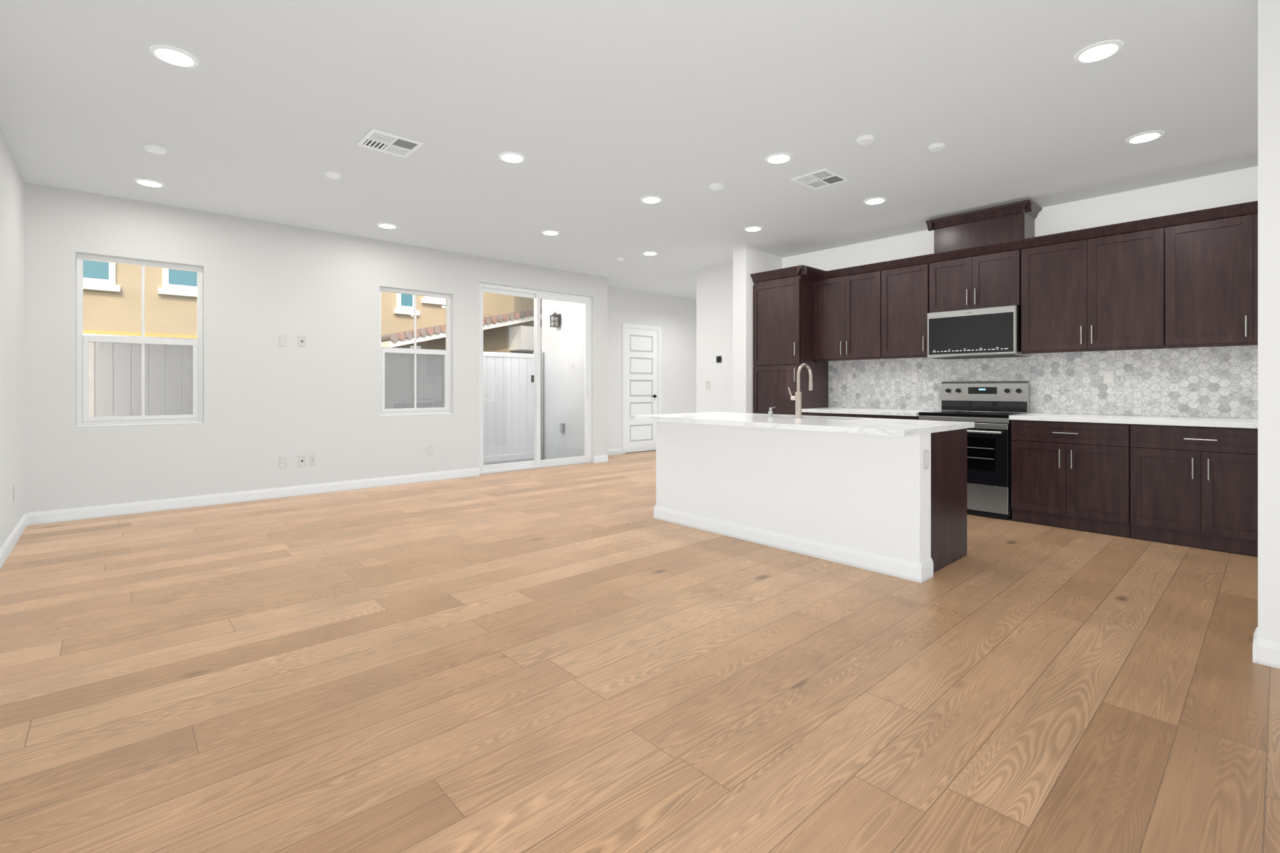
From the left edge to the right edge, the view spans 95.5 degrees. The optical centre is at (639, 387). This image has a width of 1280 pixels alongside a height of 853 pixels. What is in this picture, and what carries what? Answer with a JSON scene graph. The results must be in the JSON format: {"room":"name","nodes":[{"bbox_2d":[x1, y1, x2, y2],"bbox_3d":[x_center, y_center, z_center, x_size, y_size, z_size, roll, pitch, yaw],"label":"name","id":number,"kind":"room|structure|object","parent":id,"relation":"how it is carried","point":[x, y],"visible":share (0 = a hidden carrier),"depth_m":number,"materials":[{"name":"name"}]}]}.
{"room":"kitchen","nodes":[
{"label":"kitchen","id":0,"kind":"room"},
{"bbox_2d":[0,125,27,548],"bbox_3d":[-2.625,-0.280,1.973,0.150,2.860,7.900,0,0,-42],"label":"wall","id":1,"kind":"structure","parent":0,"point":[13,187],"depth_m":4.26,"materials":[{"name":"paint"}]},
{"bbox_2d":[13,485,15,501],"bbox_3d":[-4.632,0.785,4.305,0.008,0.115,0.072,0,0,-42],"label":"outlet","id":2,"kind":"object","parent":1,"relation":"attached to","point":[14,487],"depth_m":4.29,"materials":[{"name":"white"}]},
{"bbox_2d":[0,512,29,568],"bbox_3d":[-2.563,1.097,2.029,0.014,0.105,7.600,0,0,-42],"label":"baseboard","id":3,"kind":"structure","parent":1,"relation":"attached to","point":[8,545],"depth_m":4.20,"materials":[{"name":"white wood"}]},
{"bbox_2d":[27,182,609,512],"bbox_3d":[-2.865,-0.280,6.987,6.230,2.860,0.150,0,0,-42],"label":"wall","id":4,"kind":"structure","parent":0,"point":[268,401],"depth_m":5.96,"materials":[{"name":"paint"}]},
{"bbox_2d":[76,253,203,427],"bbox_3d":[-4.611,-0.415,5.395,0.892,1.526,0.131,0,0,-42],"label":"window","id":5,"kind":"structure","parent":4,"relation":"in","point":[84,419],"depth_m":5.40,"materials":[{"name":"white plastic"}]},
{"bbox_2d":[30,467,479,525],"bbox_3d":[-3.593,1.097,6.214,4.050,0.105,0.015,0,0,-42],"label":"baseboard","id":6,"kind":"structure","parent":4,"relation":"attached to","point":[46,517],"depth_m":5.77,"materials":[{"name":"white wood"}]},
{"bbox_2d":[278,335,286,346],"bbox_3d":[-3.741,-0.491,6.085,0.072,0.115,0.008,0,0,-42],"label":"outlet","id":7,"kind":"object","parent":4,"relation":"attached to","point":[282,339],"depth_m":6.08,"materials":[{"name":"white plastic"}]},
{"bbox_2d":[278,456,286,468],"bbox_3d":[-3.741,0.784,6.085,0.072,0.115,0.008,0,0,-42],"label":"outlet","id":8,"kind":"object","parent":4,"relation":"attached to","point":[282,460],"depth_m":6.08,"materials":[{"name":"white plastic"}]},
{"bbox_2d":[298,335,305,346],"bbox_3d":[-3.605,-0.495,6.203,0.072,0.115,0.016,0,0,-42],"label":"outlet","id":9,"kind":"object","parent":4,"relation":"attached to","point":[301,339],"depth_m":6.20,"materials":[{"name":"white plastic"}]},
{"bbox_2d":[298,455,305,466],"bbox_3d":[-3.608,0.784,6.206,0.072,0.115,0.006,0,0,-42],"label":"outlet","id":10,"kind":"object","parent":4,"relation":"attached to","point":[301,459],"depth_m":6.20,"materials":[{"name":"white plastic"}]},
{"bbox_2d":[310,454,314,464],"bbox_3d":[-3.532,0.779,6.271,0.050,0.115,0.014,0,0,-42],"label":"outlet","id":11,"kind":"object","parent":4,"relation":"attached to","point":[312,456],"depth_m":6.27,"materials":[{"name":"white plastic"}]},
{"bbox_2d":[379,286,453,416],"bbox_3d":[-2.735,-0.420,7.096,0.893,1.516,0.131,0,0,-42],"label":"window","id":12,"kind":"structure","parent":4,"relation":"in","point":[415,410],"depth_m":7.11,"materials":[{"name":"white plastic"}]},
{"bbox_2d":[426,445,433,454],"bbox_3d":[-2.578,0.769,7.139,0.072,0.115,0.008,0,0,-42],"label":"outlet","id":13,"kind":"object","parent":4,"relation":"attached to","point":[429,448],"depth_m":7.13,"materials":[{"name":"white plastic"}]},
{"bbox_2d":[479,282,591,474],"bbox_3d":[-1.452,-0.115,8.269,1.876,2.526,0.128,0,0,-42],"label":"sliding door","id":14,"kind":"structure","parent":4,"relation":"in","point":[537,296],"depth_m":8.26,"materials":[{"name":"white plastic"}]},
{"bbox_2d":[593,453,609,462],"bbox_3d":[-0.694,1.097,9.241,0.015,0.105,0.605,0,0,-42],"label":"baseboard","id":15,"kind":"structure","parent":4,"relation":"attached to","point":[604,458],"depth_m":8.94,"materials":[{"name":"white"}]},
{"bbox_2d":[0,0,1258,299],"bbox_3d":[0.641,-1.735,5.927,10.300,0.150,9.370,0,0,-42],"label":"ceiling","id":16,"kind":"structure","parent":0,"point":[604,117],"depth_m":3.61,"materials":[{"name":"white paint"}]},
{"bbox_2d":[133,178,164,187],"bbox_3d":[-4.081,-1.705,4.835,0.192,0.009,0.213,0,0,-42],"label":"recessed light","id":17,"kind":"object","parent":16,"relation":"in","point":[145,182],"depth_m":4.83,"materials":[{"name":"white plastic"}]},
{"bbox_2d":[143,144,167,154],"bbox_3d":[-3.457,-1.697,4.148,0.129,0.026,0.129,0,0,3],"label":"smoke detector","id":18,"kind":"object","parent":16,"relation":"attached to","point":[151,148],"depth_m":4.12,"materials":[{"name":"white plastic"}]},
{"bbox_2d":[150,45,198,67],"bbox_3d":[-2.393,-1.705,2.990,0.194,0.009,0.206,0,0,-42],"label":"recessed light","id":19,"kind":"object","parent":16,"relation":"in","point":[174,56],"depth_m":2.99,"materials":[{"name":"white plastic"}]},
{"bbox_2d":[325,171,341,179],"bbox_3d":[-2.454,-1.697,4.652,0.119,0.026,0.119,0,0,3],"label":"smoke detector","id":20,"kind":"object","parent":16,"relation":"attached to","point":[330,174],"depth_m":4.63,"materials":[{"name":"white plastic"}]},
{"bbox_2d":[376,223,396,228],"bbox_3d":[-2.662,-1.705,6.121,0.196,0.009,0.209,0,0,-42],"label":"recessed light","id":21,"kind":"object","parent":16,"relation":"in","point":[387,225],"depth_m":6.12,"materials":[{"name":"white plastic"}]},
{"bbox_2d":[356,128,423,158],"bbox_3d":[-1.748,-1.703,4.065,0.340,0.014,0.330,0,0,-42],"label":"ceiling vent","id":22,"kind":"object","parent":16,"relation":"in","point":[387,142],"depth_m":4.05,"materials":[{"name":"white metal"}]},
{"bbox_2d":[498,151,525,163],"bbox_3d":[-0.946,-1.705,4.302,0.201,0.009,0.205,0,0,-42],"label":"recessed light","id":23,"kind":"object","parent":16,"relation":"in","point":[508,157],"depth_m":4.30,"materials":[{"name":"white plastic"}]},
{"bbox_2d":[541,230,559,235],"bbox_3d":[-0.985,-1.705,6.391,0.198,0.009,0.209,0,0,-42],"label":"recessed light","id":24,"kind":"object","parent":16,"relation":"in","point":[550,232],"depth_m":6.39,"materials":[{"name":"white plastic"}]},
{"bbox_2d":[616,257,623,260],"bbox_3d":[-0.261,-1.697,7.680,0.099,0.026,0.099,0,0,3],"label":"smoke detector","id":25,"kind":"object","parent":16,"relation":"attached to","point":[619,259],"depth_m":7.65,"materials":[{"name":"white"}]},
{"bbox_2d":[640,195,661,203],"bbox_3d":[0.103,-1.705,5.265,0.201,0.009,0.203,0,0,-42],"label":"recessed light","id":26,"kind":"object","parent":16,"relation":"in","point":[650,199],"depth_m":5.26,"materials":[{"name":"white plastic"}]},
{"bbox_2d":[709,182,723,189],"bbox_3d":[0.644,-1.697,4.911,0.119,0.026,0.119,0,0,3],"label":"smoke detector","id":27,"kind":"object","parent":16,"relation":"attached to","point":[716,185],"depth_m":4.88,"materials":[{"name":"white plastic"}]},
{"bbox_2d":[744,226,762,231],"bbox_3d":[1.214,-1.705,6.235,0.205,0.009,0.204,0,0,-42],"label":"recessed light","id":28,"kind":"object","parent":16,"relation":"in","point":[751,229],"depth_m":6.24,"materials":[{"name":"white plastic"}]},
{"bbox_2d":[765,153,792,163],"bbox_3d":[1.029,-1.705,4.318,0.202,0.009,0.199,0,0,-42],"label":"recessed light","id":29,"kind":"object","parent":16,"relation":"in","point":[777,158],"depth_m":4.32,"materials":[{"name":"white plastic"}]},
{"bbox_2d":[790,167,848,189],"bbox_3d":[1.473,-1.703,4.757,0.360,0.014,0.320,0,0,-42],"label":"ceiling vent","id":30,"kind":"object","parent":16,"relation":"in","point":[824,177],"depth_m":4.74,"materials":[{"name":"white metal"}]},
{"bbox_2d":[856,134,874,144],"bbox_3d":[1.548,-1.697,3.989,0.119,0.026,0.119,0,0,3],"label":"smoke detector","id":31,"kind":"object","parent":16,"relation":"attached to","point":[860,140],"depth_m":3.96,"materials":[{"name":"white plastic"}]},
{"bbox_2d":[863,196,886,204],"bbox_3d":[2.144,-1.705,5.300,0.210,0.009,0.198,0,0,-42],"label":"recessed light","id":32,"kind":"object","parent":16,"relation":"in","point":[874,200],"depth_m":5.30,"materials":[{"name":"white plastic"}]},
{"bbox_2d":[928,142,945,151],"bbox_3d":[2.098,-1.697,4.110,0.109,0.026,0.109,0,0,42],"label":"smoke detector","id":33,"kind":"object","parent":16,"relation":"attached to","point":[938,146],"depth_m":4.08,"materials":[{"name":"white plastic"}]},
{"bbox_2d":[1074,40,1123,63],"bbox_3d":[2.325,-1.705,2.949,0.204,0.009,0.195,0,0,-42],"label":"recessed light","id":34,"kind":"object","parent":16,"relation":"in","point":[1095,52],"depth_m":2.95,"materials":[{"name":"white plastic"}]},
{"bbox_2d":[1126,130,1163,143],"bbox_3d":[3.433,-1.705,3.954,0.208,0.009,0.193,0,0,-42],"label":"recessed light","id":35,"kind":"object","parent":16,"relation":"in","point":[1145,137],"depth_m":3.95,"materials":[{"name":"white plastic"}]},
{"bbox_2d":[0,450,1279,852],"bbox_3d":[0.933,1.200,5.604,10.300,0.100,8.500,0,0,-42],"label":"floor","id":36,"kind":"structure","parent":0,"point":[587,658],"depth_m":2.23,"materials":[{"name":"brown wood"}]},
{"bbox_2d":[750,265,828,414],"bbox_3d":[1.806,-0.106,6.980,0.624,2.508,0.645,0,0,-42],"label":"tall cabinet","id":37,"kind":"object","parent":36,"relation":"on","point":[782,298],"depth_m":6.73,"materials":[{"name":"brown wood"}]},
{"bbox_2d":[653,421,966,583],"bbox_3d":[1.189,0.714,4.537,0.815,0.873,2.285,0,0,-42],"label":"kitchen island","id":38,"kind":"object","parent":36,"relation":"on","point":[894,506],"visible":0.83,"depth_m":3.92,"materials":[{"name":"paint"}]},
{"bbox_2d":[630,411,974,436],"bbox_3d":[1.117,0.358,4.509,1.120,0.236,2.330,0,0,-42],"label":"island countertop","id":39,"kind":"structure","parent":38,"relation":"on","point":[890,427],"depth_m":4.02,"materials":[{"name":"white stone"}]},
{"bbox_2d":[768,406,775,416],"bbox_3d":[1.084,0.197,4.769,0.080,0.084,0.038,0,0,-42],"label":"soap dispenser","id":40,"kind":"object","parent":39,"relation":"on","point":[770,413],"visible":1,"depth_m":4.74,"materials":[{"name":"silver metal"}]},
{"bbox_2d":[788,363,812,418],"bbox_3d":[1.275,0.024,4.603,0.220,0.430,0.117,0,0,-42],"label":"faucet","id":41,"kind":"object","parent":39,"relation":"on","point":[797,397],"visible":1,"depth_m":4.52,"materials":[{"name":"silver metal"}]},
{"bbox_2d":[801,412,847,416],"bbox_3d":[2.263,0.713,6.475,0.624,0.871,0.716,0,0,-42],"label":"base cabinet","id":42,"kind":"object","parent":36,"relation":"on","point":[805,414],"depth_m":6.30,"materials":[{"name":"brown wood"}]},
{"bbox_2d":[847,413,918,419],"bbox_3d":[2.655,0.713,6.043,0.624,0.871,0.706,0,0,-42],"label":"base cabinet","id":43,"kind":"object","parent":36,"relation":"on","point":[849,415],"depth_m":5.82,"materials":[{"name":"brown wood"}]},
{"bbox_2d":[918,381,1029,519],"bbox_3d":[3.126,0.544,5.470,0.693,1.207,0.759,0,0,-42],"label":"range","id":44,"kind":"object","parent":36,"relation":"on","point":[988,408],"visible":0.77,"depth_m":5.20,"materials":[{"name":"silver metal"}]},
{"bbox_2d":[1011,420,1114,535],"bbox_3d":[3.702,0.713,4.888,0.624,0.871,0.851,0,0,-42],"label":"base cabinet","id":45,"kind":"object","parent":36,"relation":"on","point":[1063,473],"depth_m":4.71,"materials":[{"name":"brown wood"}]},
{"bbox_2d":[1115,423,1258,556],"bbox_3d":[4.207,0.713,4.331,0.624,0.871,0.907,0,0,-42],"label":"base cabinet","id":46,"kind":"object","parent":36,"relation":"on","point":[1197,487],"depth_m":4.17,"materials":[{"name":"brown wood"}]},
{"bbox_2d":[801,407,1258,428],"bbox_3d":[3.426,0.258,5.174,0.658,0.036,4.203,0,0,-42],"label":"countertop","id":47,"kind":"structure","parent":46,"relation":"on","point":[1237,423],"depth_m":4.60,"materials":[{"name":"white stone"}]},
{"bbox_2d":[610,286,694,454],"bbox_3d":[0.437,-0.280,10.804,4.050,2.860,0.130,0,0,-42],"label":"wall","id":48,"kind":"structure","parent":0,"point":[675,315],"depth_m":10.72,"materials":[{"name":"paint"}]},
{"bbox_2d":[607,448,621,455],"bbox_3d":[-0.616,1.097,9.751,0.814,0.105,0.015,0,0,-42],"label":"baseboard","id":49,"kind":"structure","parent":48,"relation":"attached to","point":[619,450],"depth_m":9.92,"materials":[{"name":"white"}]},
{"bbox_2d":[622,323,661,454],"bbox_3d":[0.010,0.018,10.382,0.934,2.261,0.171,0,0,-42],"label":"hall door","id":50,"kind":"structure","parent":48,"relation":"in","point":[641,369],"depth_m":10.35,"materials":[{"name":"white wood"}]},
{"bbox_2d":[730,244,782,413],"bbox_3d":[1.467,-0.280,7.263,0.720,2.860,0.200,0,0,-42],"label":"wall","id":51,"kind":"structure","parent":0,"point":[747,260],"depth_m":7.03,"materials":[{"name":"paint"}]},
{"bbox_2d":[695,167,1249,419],"bbox_3d":[3.016,-0.280,6.245,0.153,2.860,6.350,0,0,-42],"label":"wall","id":52,"kind":"structure","parent":0,"point":[712,300],"depth_m":6.27,"materials":[{"name":"paint"}]},
{"bbox_2d":[705,381,709,389],"bbox_3d":[0.978,-0.027,8.376,0.008,0.120,0.078,0,0,-42],"label":"light switch","id":53,"kind":"object","parent":52,"relation":"attached to","point":[707,383],"depth_m":8.37,"materials":[{"name":"white plastic"}]},
{"bbox_2d":[716,355,722,363],"bbox_3d":[1.115,-0.398,8.216,0.022,0.105,0.105,0,0,-42],"label":"thermostat","id":54,"kind":"object","parent":52,"relation":"attached to","point":[719,359],"visible":1,"depth_m":8.20,"materials":[{"name":"black plastic"}]},
{"bbox_2d":[812,263,872,361],"bbox_3d":[2.415,-0.815,6.509,0.354,0.990,0.871,0,0,-42],"label":"upper cabinet","id":55,"kind":"object","parent":52,"relation":"attached to","point":[842,298],"depth_m":6.43,"materials":[{"name":"brown wood"}]},
{"bbox_2d":[846,371,852,381],"bbox_3d":[2.436,-0.121,6.751,0.008,0.115,0.072,0,0,-42],"label":"outlet","id":56,"kind":"object","parent":52,"relation":"attached to","point":[849,375],"depth_m":6.75,"materials":[{"name":"white plastic"}]},
{"bbox_2d":[872,251,937,359],"bbox_3d":[2.828,-0.815,6.053,0.354,0.990,0.612,0,0,-42],"label":"upper cabinet","id":57,"kind":"object","parent":52,"relation":"attached to","point":[905,290],"depth_m":5.95,"materials":[{"name":"brown wood"}]},
{"bbox_2d":[911,371,918,382],"bbox_3d":[2.933,-0.111,6.202,0.008,0.115,0.072,0,0,-42],"label":"outlet","id":58,"kind":"object","parent":52,"relation":"attached to","point":[914,375],"depth_m":6.20,"materials":[{"name":"white plastic"}]},
{"bbox_2d":[937,239,1019,311],"bbox_3d":[3.253,-1.022,5.585,0.354,0.575,0.775,0,0,-42],"label":"upper cabinet","id":59,"kind":"object","parent":52,"relation":"attached to","point":[980,275],"depth_m":5.42,"materials":[{"name":"brown wood"}]},
{"bbox_2d":[926,305,1029,359],"bbox_3d":[3.223,-0.509,5.558,0.430,0.446,0.757,0,0,-42],"label":"over-the-range microwave","id":60,"kind":"object","parent":59,"relation":"attached to","point":[990,332],"visible":0.98,"depth_m":5.38,"materials":[{"name":"silver metal"}]},
{"bbox_2d":[932,200,1037,251],"bbox_3d":[3.287,-1.441,5.572,0.320,0.419,0.770,0,0,-42],"label":"cover","id":61,"kind":"object","parent":52,"relation":"attached to","point":[1014,220],"depth_m":5.40,"materials":[{"name":"brown wood"}]},
{"bbox_2d":[828,345,1258,419],"bbox_3d":[3.675,-0.266,5.400,0.011,1.008,4.203,0,0,-42],"label":"tile backsplash","id":62,"kind":"structure","parent":52,"relation":"attached to","point":[1214,382],"depth_m":5.09,"materials":[{"name":"tile"}]},
{"bbox_2d":[1020,218,1149,353],"bbox_3d":[3.837,-0.815,4.940,0.354,0.990,1.087,0,0,-42],"label":"upper cabinet","id":63,"kind":"object","parent":52,"relation":"attached to","point":[1085,290],"depth_m":4.82,"materials":[{"name":"brown wood"}]},
{"bbox_2d":[1103,370,1113,383],"bbox_3d":[4.028,-0.089,4.995,0.008,0.115,0.072,0,0,-42],"label":"outlet","id":64,"kind":"object","parent":52,"relation":"attached to","point":[1108,376],"depth_m":4.99,"materials":[{"name":"white plastic"}]},
{"bbox_2d":[1150,200,1258,349],"bbox_3d":[4.453,-0.815,4.261,0.354,0.990,1.001,0,0,-42],"label":"upper cabinet","id":65,"kind":"object","parent":52,"relation":"attached to","point":[1189,279],"depth_m":4.30,"materials":[{"name":"brown wood"}]},
{"bbox_2d":[1250,0,1279,642],"bbox_3d":[2.854,-0.280,2.243,0.150,2.860,0.640,0,0,-42],"label":"wall","id":66,"kind":"structure","parent":0,"point":[1264,177],"depth_m":2.41,"materials":[{"name":"paint"}]},
{"bbox_2d":[1252,630,1279,668],"bbox_3d":[2.786,1.097,2.212,0.036,0.105,0.625,0,0,-42],"label":"baseboard","id":67,"kind":"structure","parent":66,"relation":"attached to","point":[1265,652],"depth_m":2.40,"materials":[{"name":"white wood"}]},
{"label":"outside","id":68,"kind":"structure","parent":0,"visible":0},
{"bbox_2d":[483,459,544,464],"bbox_3d":[-12.060,1.300,8.098,18.099,0.100,13.849,0,0,-42],"label":"ground","id":69,"kind":"structure","parent":68,"point":[510,462],"depth_m":9.73,"materials":[{"name":"concrete"}]},
{"bbox_2d":[83,259,541,353],"bbox_3d":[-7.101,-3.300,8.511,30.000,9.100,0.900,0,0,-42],"label":"neighbor house","id":70,"kind":"structure","parent":69,"relation":"on","point":[167,288],"depth_m":8.85,"materials":[{"name":"beige paint"}]},
{"bbox_2d":[83,333,543,464],"bbox_3d":[-6.942,0.315,5.429,14.095,1.870,0.160,0,0,-42],"label":"fence","id":71,"kind":"object","parent":69,"relation":"on","point":[509,424],"depth_m":9.46,"materials":[{"name":"white plastic"}]},
{"bbox_2d":[541,298,584,459],"bbox_3d":[0.307,-2.050,10.984,4.101,6.600,1.509,0,0,-42],"label":"wall","id":72,"kind":"structure","parent":69,"relation":"on","point":[559,382],"depth_m":9.66,"materials":[{"name":"white paint"}]},
{"bbox_2d":[548,311,560,327],"bbox_3d":[-1.415,-1.137,9.711,0.159,0.257,0.148,0,0,-42],"label":"lantern sconce","id":73,"kind":"object","parent":72,"relation":"attached to","point":[555,325],"depth_m":9.70,"materials":[{"name":"black plastic"}]},
{"bbox_2d":[560,423,564,432],"bbox_3d":[-1.293,0.675,9.667,0.037,0.150,0.090,0,0,-42],"label":"outlet","id":74,"kind":"object","parent":72,"relation":"attached to","point":[561,424],"depth_m":9.64,"materials":[{"name":"black plastic"}]}
]}

